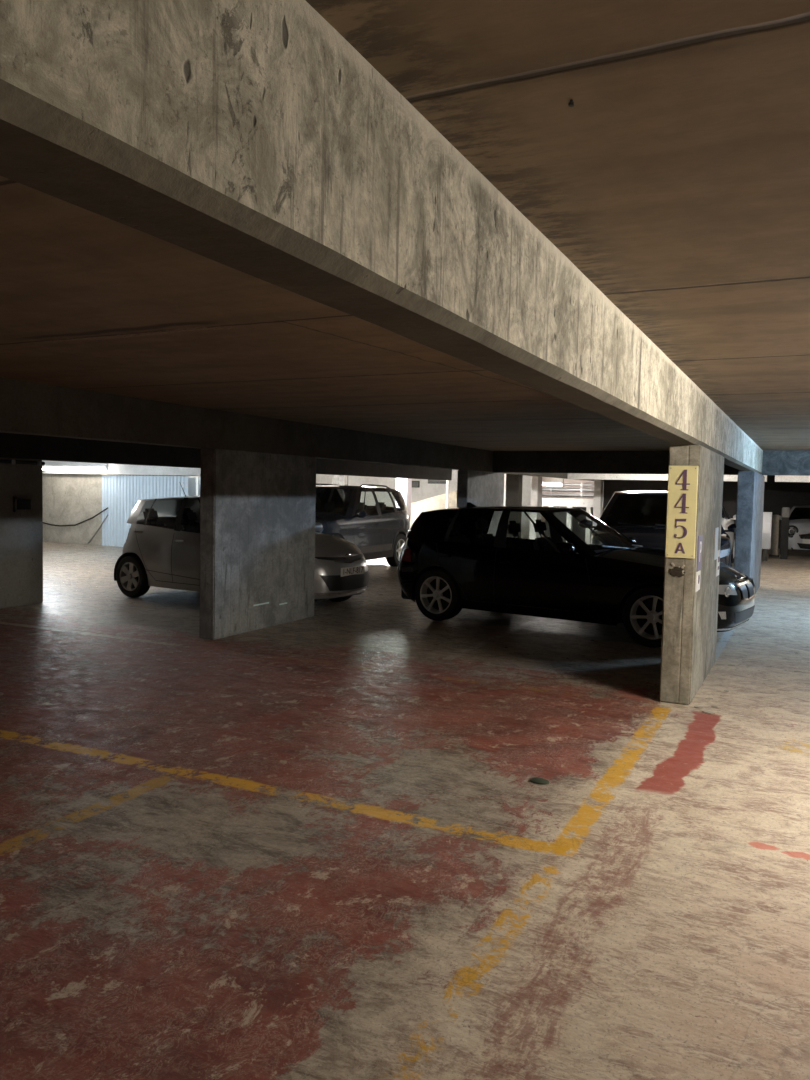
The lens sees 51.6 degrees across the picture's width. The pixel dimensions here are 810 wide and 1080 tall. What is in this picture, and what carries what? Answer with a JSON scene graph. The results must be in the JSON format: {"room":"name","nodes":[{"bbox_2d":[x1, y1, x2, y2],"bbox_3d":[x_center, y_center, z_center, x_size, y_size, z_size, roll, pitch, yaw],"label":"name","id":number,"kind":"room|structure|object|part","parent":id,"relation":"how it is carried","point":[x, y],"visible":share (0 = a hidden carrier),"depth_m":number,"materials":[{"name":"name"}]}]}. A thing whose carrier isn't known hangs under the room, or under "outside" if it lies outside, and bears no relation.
{"room":"parking garage","nodes":[
{"label":"parking garage","id":0,"kind":"room"},
{"bbox_2d":[42,474,184,546],"bbox_3d":[-9.899,-0.893,22.989,10.140,1.870,0.230,3,4,26],"label":"wall","id":1,"kind":"structure","parent":0,"point":[68,499],"depth_m":22.03,"materials":[{"name":"beige concrete"}]},
{"bbox_2d":[43,507,107,526],"bbox_3d":[-8.862,-0.624,22.360,2.541,0.564,0.036,3,4,26],"label":"cable","id":2,"kind":"object","parent":1,"relation":"attached to","point":[107,507],"visible":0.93,"depth_m":22.25,"materials":[{"name":"black rubber"}]},
{"bbox_2d":[185,476,197,495],"bbox_3d":[-5.291,-0.654,20.792,0.100,1.840,0.380,3,4,26],"label":"door","id":3,"kind":"structure","parent":1,"relation":"attached to","point":[192,490],"depth_m":20.68,"materials":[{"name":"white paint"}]},
{"bbox_2d":[108,474,198,476],"bbox_3d":[-16.457,-1.187,21.277,0.200,2.390,36.000,3,4,26],"label":"wall","id":4,"kind":"structure","parent":0,"point":[108,474],"depth_m":34.23,"materials":[{"name":"beige concrete"}]},
{"bbox_2d":[198,477,199,495],"bbox_3d":[-3.889,-0.595,20.271,2.840,1.840,0.060,3,4,26],"label":"wall","id":5,"kind":"structure","parent":0,"point":[198,477],"depth_m":20.81,"materials":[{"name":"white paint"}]},
{"bbox_2d":[199,470,530,537],"bbox_3d":[-0.520,-1.527,32.553,18.650,2.390,0.200,3,4,26],"label":"wall","id":6,"kind":"structure","parent":0,"point":[425,490],"depth_m":31.96,"materials":[{"name":"white paint"}]},
{"bbox_2d":[412,481,419,487],"bbox_3d":[0.285,-2.125,31.916,0.550,0.253,0.090,3,4,26],"label":"air vent","id":7,"kind":"object","parent":6,"relation":"in","point":[415,484],"visible":0.61,"depth_m":31.83,"materials":[{"name":"metal"}]},
{"bbox_2d":[428,480,446,483],"bbox_3d":[1.224,-2.234,31.456,0.792,0.242,0.090,3,4,26],"label":"air vent","id":8,"kind":"object","parent":6,"relation":"in","point":[429,481],"visible":0.45,"depth_m":31.44,"materials":[{"name":"metal"}]},
{"bbox_2d":[0,537,809,1079],"bbox_3d":[-2.898,0.771,14.795,30.000,0.200,36.000,3,4,26],"label":"floor","id":9,"kind":"structure","parent":0,"point":[322,846],"depth_m":3.79,"materials":[{"name":"red concrete"}]},
{"bbox_2d":[0,458,42,607],"bbox_3d":[-5.481,-0.066,10.166,0.302,1.912,2.402,3,4,26],"label":"concrete pillar","id":10,"kind":"structure","parent":9,"relation":"on","point":[21,533],"depth_m":10.87,"materials":[{"name":"grey concrete"}]},
{"bbox_2d":[13,497,31,511],"bbox_3d":[-4.933,-0.460,10.837,0.050,0.190,0.260,3,4,26],"label":"switch box","id":11,"kind":"object","parent":10,"relation":"attached to","point":[20,504],"visible":1,"depth_m":10.80,"materials":[{"name":"black plastic"}]},
{"bbox_2d":[0,460,44,465],"bbox_3d":[-5.292,-0.962,10.053,0.060,0.060,2.340,3,4,26],"label":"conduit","id":12,"kind":"object","parent":10,"relation":"attached to","point":[39,463],"visible":1,"depth_m":10.79,"materials":[{"name":"metal"}]},
{"bbox_2d":[87,515,107,543],"bbox_3d":[-8.050,-0.275,21.977,0.721,0.809,0.038,3,4,24],"label":"rod","id":13,"kind":"object","parent":9,"relation":"on","point":[107,515],"visible":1,"depth_m":21.98,"materials":[{"name":"metal"}]},
{"bbox_2d":[114,484,368,601],"bbox_3d":[-2.317,0.022,11.873,3.891,1.662,2.078,3,4,32],"label":"hatchback","id":14,"kind":"object","parent":9,"relation":"on","point":[161,548],"visible":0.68,"depth_m":11.52,"materials":[{"name":"paint"}]},
{"bbox_3d":[-3.608,-0.393,11.894,0.173,0.385,0.035,-1,4,-37],"label":"window trim","id":15,"kind":"part","parent":14,"relation":"part of","materials":[{"name":"black plastic"}]},
{"bbox_3d":[-3.462,0.003,12.161,0.771,0.899,0.500,3,4,32],"label":"seat","id":16,"kind":"part","parent":14,"relation":"part of","materials":[{"name":"fabric"}]},
{"bbox_3d":[-3.064,-0.350,11.528,0.141,0.464,0.206,3,4,32],"label":"window trim","id":17,"kind":"part","parent":14,"relation":"part of","materials":[{"name":"black plastic"}]},
{"bbox_3d":[-3.082,-0.025,12.772,0.771,0.899,0.500,3,4,32],"label":"seat","id":18,"kind":"part","parent":14,"relation":"part of","materials":[{"name":"fabric"}]},
{"bbox_3d":[-2.780,0.042,11.738,0.771,0.899,0.500,3,4,32],"label":"seat","id":19,"kind":"part","parent":14,"relation":"part of","materials":[{"name":"fabric"}]},
{"bbox_2d":[315,522,322,530],"bbox_3d":[-1.299,-0.191,12.296,0.115,0.140,0.270,3,4,32],"label":"mirror","id":20,"kind":"object","parent":14,"relation":"attached to","point":[318,526],"depth_m":12.27,"materials":[{"name":"silver metal"}]},
{"bbox_2d":[315,553,362,561],"bbox_3d":[-0.798,0.237,10.939,0.188,0.089,1.070,3,4,32],"label":"grille","id":21,"kind":"object","parent":14,"relation":"attached to","point":[319,557],"depth_m":10.77,"materials":[{"name":"black plastic"}]},
{"bbox_2d":[320,570,368,590],"bbox_3d":[-0.730,0.533,10.910,0.133,0.222,1.078,3,4,32],"label":"grille","id":22,"kind":"object","parent":14,"relation":"attached to","point":[346,580],"depth_m":10.73,"materials":[{"name":"black plastic"}]},
{"bbox_3d":[-0.728,0.274,10.897,0.048,0.051,0.600,3,4,32],"label":"grille trim","id":23,"kind":"part","parent":14,"relation":"part of","materials":[{"name":"black metal"}]},
{"bbox_3d":[-0.677,0.401,10.871,0.008,0.110,0.520,3,4,32],"label":"number plate","id":24,"kind":"part","parent":14,"relation":"part of","materials":[{"name":"white plastic"}]},
{"bbox_2d":[199,449,315,639],"bbox_3d":[-1.635,0.004,9.622,0.203,1.993,1.974,3,4,26],"label":"concrete pillar","id":25,"kind":"structure","parent":9,"relation":"on","point":[257,509],"depth_m":9.32,"materials":[{"name":"grey concrete"}]},
{"bbox_2d":[332,475,343,484],"bbox_3d":[-2.249,-1.297,28.063,0.280,2.390,0.300,3,4,26],"label":"square post","id":26,"kind":"object","parent":9,"relation":"on","point":[336,479],"visible":0.02,"depth_m":27.90,"materials":[{"name":"grey concrete"}]},
{"bbox_2d":[315,483,409,566],"bbox_3d":[-1.461,-0.272,16.747,2.261,1.708,4.606,3,4,26],"label":"car","id":27,"kind":"object","parent":9,"relation":"on","point":[380,530],"visible":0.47,"depth_m":16.87,"materials":[{"name":"grey paint"}]},
{"bbox_3d":[-1.696,-0.331,17.081,0.500,0.899,0.771,3,4,26],"label":"seat","id":28,"kind":"part","parent":27,"relation":"part of","materials":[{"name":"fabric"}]},
{"bbox_3d":[-1.604,-0.891,18.080,0.114,0.500,0.255,-2,5,-43],"label":"window trim","id":29,"kind":"part","parent":27,"relation":"part of","materials":[{"name":"black plastic"}]},
{"bbox_3d":[-1.321,-0.369,17.855,0.500,0.899,0.771,3,4,26],"label":"seat","id":30,"kind":"part","parent":27,"relation":"part of","materials":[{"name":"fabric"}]},
{"bbox_2d":[354,510,366,517],"bbox_3d":[-0.838,-0.484,15.723,0.270,0.140,0.115,3,4,26],"label":"mirror","id":31,"kind":"object","parent":27,"relation":"attached to","point":[361,514],"depth_m":15.68,"materials":[{"name":"black plastic"}]},
{"bbox_3d":[-1.048,-0.300,16.769,0.500,0.899,0.771,3,4,26],"label":"seat","id":32,"kind":"part","parent":27,"relation":"part of","materials":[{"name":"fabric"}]},
{"bbox_3d":[-0.593,-1.075,17.174,0.032,0.121,1.753,3,4,26],"label":"roof rail","id":33,"kind":"part","parent":27,"relation":"part of","materials":[{"name":"black plastic"}]},
{"bbox_3d":[-0.591,-0.768,16.771,0.237,0.567,0.160,3,4,26],"label":"window trim","id":34,"kind":"part","parent":27,"relation":"part of","materials":[{"name":"black plastic"}]},
{"bbox_3d":[-0.673,-0.338,17.543,0.500,0.899,0.771,3,4,26],"label":"seat","id":35,"kind":"part","parent":27,"relation":"part of","materials":[{"name":"fabric"}]},
{"bbox_3d":[-0.281,-0.827,17.441,0.255,0.500,0.114,1,3,4],"label":"window trim","id":36,"kind":"part","parent":27,"relation":"part of","materials":[{"name":"black plastic"}]},
{"bbox_2d":[396,478,411,526],"bbox_3d":[-0.045,-1.115,25.751,0.370,2.390,0.350,3,4,26],"label":"square pillar","id":37,"kind":"structure","parent":9,"relation":"on","point":[404,485],"depth_m":25.59,"materials":[{"name":"white paint"}]},
{"bbox_2d":[446,480,448,508],"bbox_3d":[1.310,-1.105,26.051,0.070,2.390,0.070,3,4,26],"label":"pipe","id":38,"kind":"object","parent":9,"relation":"on","point":[447,481],"visible":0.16,"depth_m":26.01,"materials":[{"name":"white paint"}]},
{"bbox_2d":[457,470,503,535],"bbox_3d":[1.446,-0.307,15.972,0.203,1.994,2.003,3,4,26],"label":"concrete pillar","id":39,"kind":"structure","parent":9,"relation":"on","point":[480,488],"depth_m":15.70,"materials":[{"name":"grey concrete"}]},
{"bbox_2d":[504,474,505,505],"bbox_3d":[3.092,-1.029,25.374,0.230,2.390,0.400,3,4,26],"label":"pillar","id":40,"kind":"structure","parent":9,"relation":"on","point":[504,474],"depth_m":25.17,"materials":[{"name":"white paint"}]},
{"bbox_2d":[505,474,522,537],"bbox_3d":[2.724,-0.782,21.058,0.340,2.390,0.300,3,4,26],"label":"post","id":41,"kind":"object","parent":9,"relation":"on","point":[513,482],"visible":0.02,"depth_m":20.91,"materials":[{"name":"concrete"}]},
{"bbox_2d":[530,476,542,538],"bbox_3d":[3.751,-0.933,23.974,0.200,2.390,0.450,3,4,26],"label":"pillar","id":42,"kind":"structure","parent":9,"relation":"on","point":[536,481],"depth_m":23.79,"materials":[{"name":"paint"}]},
{"bbox_2d":[530,778,549,784],"bbox_3d":[0.748,1.336,4.654,0.111,0.014,0.074,3,4,26],"label":"drain cover","id":43,"kind":"object","parent":9,"relation":"on","point":[542,781],"visible":1,"depth_m":4.64,"materials":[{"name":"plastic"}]},
{"bbox_2d":[566,507,572,541],"bbox_3d":[5.188,-0.455,26.471,0.150,1.200,0.150,3,4,26],"label":"post","id":44,"kind":"object","parent":9,"relation":"on","point":[569,517],"visible":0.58,"depth_m":26.39,"materials":[{"name":"white paint"}]},
{"bbox_2d":[397,502,754,646],"bbox_3d":[1.944,0.304,10.276,4.332,1.462,2.149,4,4,35],"label":"car","id":45,"kind":"object","parent":9,"relation":"on","point":[449,563],"visible":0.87,"depth_m":9.67,"materials":[{"name":"paint"}]},
{"bbox_3d":[0.468,0.186,10.246,0.170,0.028,0.048,4,4,35],"label":"door handle","id":46,"kind":"part","parent":45,"relation":"part of","materials":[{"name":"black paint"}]},
{"bbox_3d":[0.588,-0.180,10.371,0.233,0.413,0.059,-1,4,-33],"label":"window trim","id":47,"kind":"part","parent":45,"relation":"part of","materials":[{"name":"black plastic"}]},
{"bbox_3d":[0.886,0.186,10.567,0.771,0.899,0.500,4,4,35],"label":"seat","id":48,"kind":"part","parent":45,"relation":"part of","materials":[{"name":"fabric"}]},
{"bbox_3d":[1.297,0.160,11.158,0.771,0.899,0.500,4,4,35],"label":"seat","id":49,"kind":"part","parent":45,"relation":"part of","materials":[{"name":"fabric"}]},
{"bbox_3d":[1.180,-0.136,9.941,0.177,0.460,0.230,4,4,35],"label":"window trim","id":50,"kind":"part","parent":45,"relation":"part of","materials":[{"name":"black plastic"}]},
{"bbox_3d":[1.178,0.261,9.730,0.170,0.028,0.048,4,4,35],"label":"door handle","id":51,"kind":"part","parent":45,"relation":"part of","materials":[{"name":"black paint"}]},
{"bbox_3d":[1.593,0.230,10.078,0.771,0.899,0.500,4,4,35],"label":"seat","id":52,"kind":"part","parent":45,"relation":"part of","materials":[{"name":"fabric"}]},
{"bbox_3d":[1.563,-0.104,9.663,0.032,0.477,0.683,-1,4,-34],"label":"window trim","id":53,"kind":"part","parent":45,"relation":"part of","materials":[{"name":"black plastic"}]},
{"bbox_3d":[2.004,0.203,10.669,0.771,0.899,0.500,4,4,35],"label":"seat","id":54,"kind":"part","parent":45,"relation":"part of","materials":[{"name":"fabric"}]},
{"bbox_3d":[1.972,-0.187,11.081,0.177,0.460,0.230,4,4,35],"label":"window trim","id":55,"kind":"part","parent":45,"relation":"part of","materials":[{"name":"black plastic"}]},
{"bbox_2d":[563,542,576,554],"bbox_3d":[1.817,0.095,9.210,0.115,0.140,0.270,4,4,35],"label":"mirror","id":56,"kind":"object","parent":45,"relation":"attached to","point":[569,548],"depth_m":9.13,"materials":[{"name":"black paint"}]},
{"bbox_3d":[2.367,-0.156,10.821,0.683,0.477,0.032,2,3,13],"label":"window trim","id":57,"kind":"part","parent":45,"relation":"part of","materials":[{"name":"black plastic"}]},
{"bbox_2d":[623,536,635,545],"bbox_3d":[2.889,0.025,10.752,0.115,0.140,0.270,4,4,35],"label":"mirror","id":58,"kind":"object","parent":45,"relation":"attached to","point":[627,543],"depth_m":10.63,"materials":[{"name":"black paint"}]},
{"bbox_2d":[718,612,725,618],"bbox_3d":[3.273,0.779,8.653,0.104,0.081,0.012,0,3,-13],"label":"fog light","id":59,"kind":"object","parent":45,"relation":"attached to","point":[721,615],"depth_m":8.66,"materials":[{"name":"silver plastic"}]},
{"bbox_2d":[739,583,747,599],"bbox_3d":[3.612,0.560,8.947,0.055,0.174,0.260,3,4,34],"label":"grille","id":60,"kind":"object","parent":45,"relation":"attached to","point":[743,591],"depth_m":8.92,"materials":[{"name":"silver plastic"}]},
{"bbox_2d":[745,582,753,598],"bbox_3d":[3.783,0.549,9.193,0.055,0.174,0.260,4,4,35],"label":"grille","id":61,"kind":"object","parent":45,"relation":"attached to","point":[749,586],"depth_m":9.16,"materials":[{"name":"silver plastic"}]},
{"bbox_2d":[585,507,591,543],"bbox_3d":[5.737,-0.428,26.206,0.150,1.200,0.150,3,4,26],"label":"post","id":62,"kind":"object","parent":9,"relation":"on","point":[588,509],"visible":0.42,"depth_m":26.14,"materials":[{"name":"white paint"}]},
{"bbox_2d":[593,480,602,528],"bbox_3d":[5.474,-0.888,23.808,0.210,2.390,0.250,3,4,26],"label":"post","id":63,"kind":"object","parent":9,"relation":"on","point":[598,484],"visible":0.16,"depth_m":23.68,"materials":[{"name":"white paint"}]},
{"bbox_2d":[578,491,735,566],"bbox_3d":[4.031,0.052,13.397,2.406,1.682,4.606,2,4,16],"label":"suv","id":64,"kind":"object","parent":9,"relation":"on","point":[640,515],"visible":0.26,"depth_m":12.68,"materials":[{"name":"blue paint"}]},
{"bbox_2d":[578,519,595,527],"bbox_3d":[2.835,-0.252,13.055,0.270,0.140,0.115,2,4,16],"label":"mirror","id":65,"kind":"object","parent":64,"relation":"attached to","point":[589,523],"depth_m":13.02,"materials":[{"name":"blue paint"}]},
{"bbox_2d":[724,524,735,532],"bbox_3d":[4.889,-0.176,12.475,0.270,0.140,0.115,2,4,16],"label":"mirror","id":66,"kind":"object","parent":64,"relation":"attached to","point":[731,528],"depth_m":12.45,"materials":[{"name":"blue paint"}]},
{"bbox_2d":[659,445,723,704],"bbox_3d":[2.513,0.228,7.264,0.233,1.993,1.914,3,4,26],"label":"concrete pillar","id":67,"kind":"structure","parent":9,"relation":"on","point":[689,618],"depth_m":6.48,"materials":[{"name":"grey concrete"}]},
{"bbox_2d":[669,567,685,576],"bbox_3d":[2.079,0.245,6.407,0.123,0.083,0.013,3,4,26],"label":"chip","id":68,"kind":"object","parent":67,"relation":"attached to","point":[676,571],"visible":1,"depth_m":6.40,"materials":[{"name":"concrete"}]},
{"bbox_2d":[665,466,697,558],"bbox_3d":[2.099,-0.212,6.363,0.215,0.700,0.018,3,4,26],"label":"number sign","id":69,"kind":"object","parent":67,"relation":"attached to","point":[682,480],"visible":1,"depth_m":6.36,"materials":[{"name":"yellow plastic"}]},
{"bbox_2d":[695,571,700,591],"bbox_3d":[2.272,0.319,6.501,0.013,0.150,0.220,3,4,26],"label":"notice","id":70,"kind":"object","parent":67,"relation":"attached to","point":[698,573],"visible":1,"depth_m":6.46,"materials":[{"name":"white paper"}]},
{"bbox_2d":[697,535,702,570],"bbox_3d":[2.289,0.098,6.515,0.012,0.270,0.260,3,4,26],"label":"parking sign","id":71,"kind":"object","parent":67,"relation":"attached to","point":[700,537],"visible":1,"depth_m":6.48,"materials":[{"name":"plastic"}]},
{"bbox_2d":[714,527,718,559],"bbox_3d":[2.842,0.032,7.657,0.010,0.290,0.200,3,4,26],"label":"strip","id":72,"kind":"object","parent":67,"relation":"attached to","point":[717,528],"visible":1,"depth_m":7.61,"materials":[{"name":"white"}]},
{"bbox_2d":[716,550,719,576],"bbox_3d":[2.940,0.216,7.874,0.013,0.240,0.220,3,4,26],"label":"notice","id":73,"kind":"object","parent":67,"relation":"attached to","point":[718,555],"visible":0.96,"depth_m":7.83,"materials":[{"name":"white paper"}]},
{"bbox_2d":[721,503,735,562],"bbox_3d":[6.553,-0.252,19.419,2.261,1.682,4.606,3,4,26],"label":"suv","id":74,"kind":"object","parent":9,"relation":"on","point":[726,520],"visible":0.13,"depth_m":19.16,"materials":[{"name":"paint"}]},
{"bbox_2d":[734,471,764,593],"bbox_3d":[5.645,-0.089,13.723,0.232,1.994,3.004,3,4,26],"label":"concrete pillar","id":75,"kind":"structure","parent":9,"relation":"on","point":[750,484],"depth_m":12.39,"materials":[{"name":"blue concrete"}]},
{"bbox_2d":[762,512,771,560],"bbox_3d":[9.162,-0.087,21.270,0.220,1.240,0.265,3,4,26],"label":"cabinet","id":76,"kind":"object","parent":9,"relation":"on","point":[767,516],"visible":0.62,"depth_m":21.15,"materials":[{"name":"metal"}]},
{"bbox_3d":[9.108,-0.111,21.156,0.200,0.640,0.015,3,4,26],"label":"door","id":77,"kind":"part","parent":76,"relation":"part of","materials":[{"name":"white paint"}]},
{"bbox_2d":[769,515,779,556],"bbox_3d":[10.108,-0.119,22.904,0.260,1.150,0.260,3,4,26],"label":"barrier post","id":78,"kind":"object","parent":9,"relation":"on","point":[775,521],"visible":1,"depth_m":22.84,"materials":[{"name":"beige concrete"}]},
{"bbox_2d":[780,507,789,558],"bbox_3d":[9.995,-0.177,22.066,0.200,1.360,0.200,3,4,26],"label":"post","id":79,"kind":"object","parent":9,"relation":"on","point":[785,510],"visible":1,"depth_m":21.99,"materials":[{"name":"grey concrete"}]},
{"bbox_2d":[779,505,809,553],"bbox_3d":[11.795,-0.295,24.217,2.082,1.416,3.872,3,4,26],"label":"hatchback","id":80,"kind":"object","parent":9,"relation":"on","point":[799,519],"visible":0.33,"depth_m":22.89,"materials":[{"name":"grey paint"}]},
{"bbox_2d":[797,543,809,548],"bbox_3d":[10.958,0.179,22.531,0.789,0.164,0.056,3,4,26],"label":"grille","id":81,"kind":"object","parent":80,"relation":"attached to","point":[799,545],"depth_m":22.62,"materials":[{"name":"black plastic"}]},
{"bbox_3d":[10.948,0.043,22.496,0.520,0.110,0.008,3,4,26],"label":"number plate","id":82,"kind":"part","parent":80,"relation":"part of","materials":[{"name":"white plastic"}]},
{"bbox_2d":[0,0,809,450],"bbox_3d":[3.767,-1.491,11.450,15.300,0.200,36.000,3,4,26],"label":"ceiling","id":83,"kind":"structure","parent":0,"point":[675,179],"depth_m":2.73,"materials":[{"name":"grey concrete"}]},
{"bbox_2d":[0,377,603,481],"bbox_3d":[-0.710,-1.289,11.407,0.202,0.422,32.002,3,4,26],"label":"beam","id":84,"kind":"structure","parent":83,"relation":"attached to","point":[29,408],"depth_m":8.35,"materials":[{"name":"concrete"}]},
{"bbox_2d":[0,0,762,473],"bbox_3d":[1.329,-0.849,4.654,0.178,0.423,21.602,3,4,26],"label":"beam","id":85,"kind":"structure","parent":83,"relation":"attached to","point":[253,138],"depth_m":1.41,"materials":[{"name":"concrete"}]},
{"bbox_2d":[542,477,563,485],"bbox_3d":[4.345,-1.940,25.611,1.020,0.549,0.090,3,4,26],"label":"lamp","id":86,"kind":"object","parent":83,"relation":"hanging from","point":[545,479],"visible":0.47,"depth_m":25.50,"materials":[{"name":"white paint"}]},
{"bbox_2d":[568,99,573,106],"bbox_3d":[0.335,-0.879,1.686,0.010,0.012,0.012,3,4,26],"label":"bolt","id":87,"kind":"object","parent":83,"relation":"attached to","point":[571,103],"visible":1,"depth_m":1.68,"materials":[{"name":"grey metal"}]},
{"bbox_2d":[493,451,740,474],"bbox_3d":[3.826,-1.422,15.263,4.600,0.425,0.300,3,4,26],"label":"beam","id":88,"kind":"structure","parent":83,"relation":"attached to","point":[586,462],"depth_m":15.35,"materials":[{"name":"concrete"}]},
{"bbox_2d":[568,473,766,481],"bbox_3d":[6.224,-1.657,20.207,4.600,0.440,0.300,3,4,26],"label":"beam","id":89,"kind":"structure","parent":83,"relation":"attached to","point":[664,477],"depth_m":20.45,"materials":[{"name":"white paint"}]},
{"bbox_2d":[762,450,809,475],"bbox_3d":[8.650,-1.185,12.934,5.775,0.425,0.300,3,4,26],"label":"beam","id":90,"kind":"structure","parent":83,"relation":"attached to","point":[775,462],"depth_m":13.89,"materials":[{"name":"concrete"}]},
{"bbox_2d":[775,475,809,481],"bbox_3d":[11.049,-1.421,17.878,5.775,0.440,0.300,3,4,26],"label":"beam","id":91,"kind":"structure","parent":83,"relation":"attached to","point":[778,478],"depth_m":18.86,"materials":[{"name":"white paint"}]},
{"bbox_2d":[411,511,423,524],"bbox_3d":[0.551,-0.470,26.995,4.500,0.980,0.150,3,4,26],"label":"wall","id":92,"kind":"structure","parent":0,"point":[414,514],"depth_m":27.01,"materials":[{"name":"white paint"}]},
{"bbox_2d":[411,491,456,510],"bbox_3d":[1.486,-0.882,27.162,3.800,1.820,0.200,3,4,26],"label":"wall","id":93,"kind":"structure","parent":0,"point":[438,502],"depth_m":27.26,"materials":[{"name":"beige paint"}]},
{"bbox_2d":[541,479,603,536],"bbox_3d":[5.782,-1.087,27.292,2.800,2.390,0.200,3,4,26],"label":"wall","id":94,"kind":"structure","parent":0,"point":[565,480],"depth_m":27.35,"materials":[{"name":"concrete"}]},
{"bbox_2d":[542,493,593,496],"bbox_3d":[5.689,-1.445,27.119,2.650,0.100,0.180,3,4,26],"label":"pipe","id":95,"kind":"object","parent":94,"relation":"attached to","point":[543,494],"visible":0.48,"depth_m":27.21,"materials":[{"name":"metal"}]},
{"bbox_2d":[542,487,603,491],"bbox_3d":[5.689,-1.614,27.103,2.650,0.130,0.195,3,4,26],"label":"pipe","id":96,"kind":"object","parent":94,"relation":"attached to","point":[550,488],"visible":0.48,"depth_m":27.18,"materials":[{"name":"metal"}]},
{"bbox_2d":[542,483,603,486],"bbox_3d":[5.694,-1.784,27.097,2.650,0.110,0.185,3,4,26],"label":"pipe","id":97,"kind":"object","parent":94,"relation":"attached to","point":[564,484],"visible":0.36,"depth_m":27.13,"materials":[{"name":"metal"}]},
{"bbox_2d":[545,506,602,541],"bbox_3d":[5.555,-0.458,26.654,2.200,1.200,0.200,3,4,26],"label":"wall","id":98,"kind":"structure","parent":0,"point":[579,531],"depth_m":26.63,"materials":[{"name":"white paint"}]},
{"bbox_2d":[542,498,593,506],"bbox_3d":[5.394,-1.171,26.364,2.300,0.250,0.200,3,4,26],"label":"trim","id":99,"kind":"structure","parent":98,"relation":"attached to","point":[545,501],"depth_m":26.39,"materials":[{"name":"white paint"}]},
{"bbox_2d":[603,480,736,523],"bbox_3d":[7.569,-0.803,23.101,4.180,2.390,0.200,3,4,26],"label":"wall","id":100,"kind":"structure","parent":0,"point":[729,501],"depth_m":23.32,"materials":[{"name":"white paint"}]},
{"bbox_2d":[763,475,809,548],"bbox_3d":[14.302,-0.801,25.398,6.400,2.390,0.200,3,4,26],"label":"wall","id":101,"kind":"structure","parent":0,"point":[777,495],"depth_m":26.44,"materials":[{"name":"grey concrete"}]},
{"bbox_2d":[789,527,796,535],"bbox_3d":[10.541,-0.233,22.866,0.248,0.248,0.016,4,4,36],"label":"headlight assembly","id":102,"kind":"object","parent":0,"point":[792,530],"depth_m":22.84,"materials":[{"name":"clear glass"}]},
{"bbox_3d":[-9.728,-2.151,17.965,14.700,0.200,36.000,3,4,26],"label":"ceiling","id":103,"kind":"structure","parent":0,"visible":0},
{"bbox_2d":[42,460,108,469],"bbox_3d":[-8.594,-2.022,21.593,2.520,0.439,0.090,3,4,26],"label":"lamp","id":104,"kind":"object","parent":103,"relation":"hanging from","point":[47,463],"visible":0.44,"depth_m":21.55,"materials":[{"name":"white paint"}]},
{"bbox_2d":[42,464,200,475],"bbox_3d":[-9.579,-2.063,22.542,11.000,0.550,0.250,3,4,26],"label":"beam","id":105,"kind":"structure","parent":103,"relation":"attached to","point":[118,469],"depth_m":21.14,"materials":[{"name":"white paint"}]},
{"bbox_2d":[0,432,451,479],"bbox_3d":[-4.912,-1.324,11.219,0.302,0.502,28.002,3,4,26],"label":"beam","id":106,"kind":"structure","parent":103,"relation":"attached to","point":[22,446],"depth_m":12.65,"materials":[{"name":"grey concrete"}]}
]}

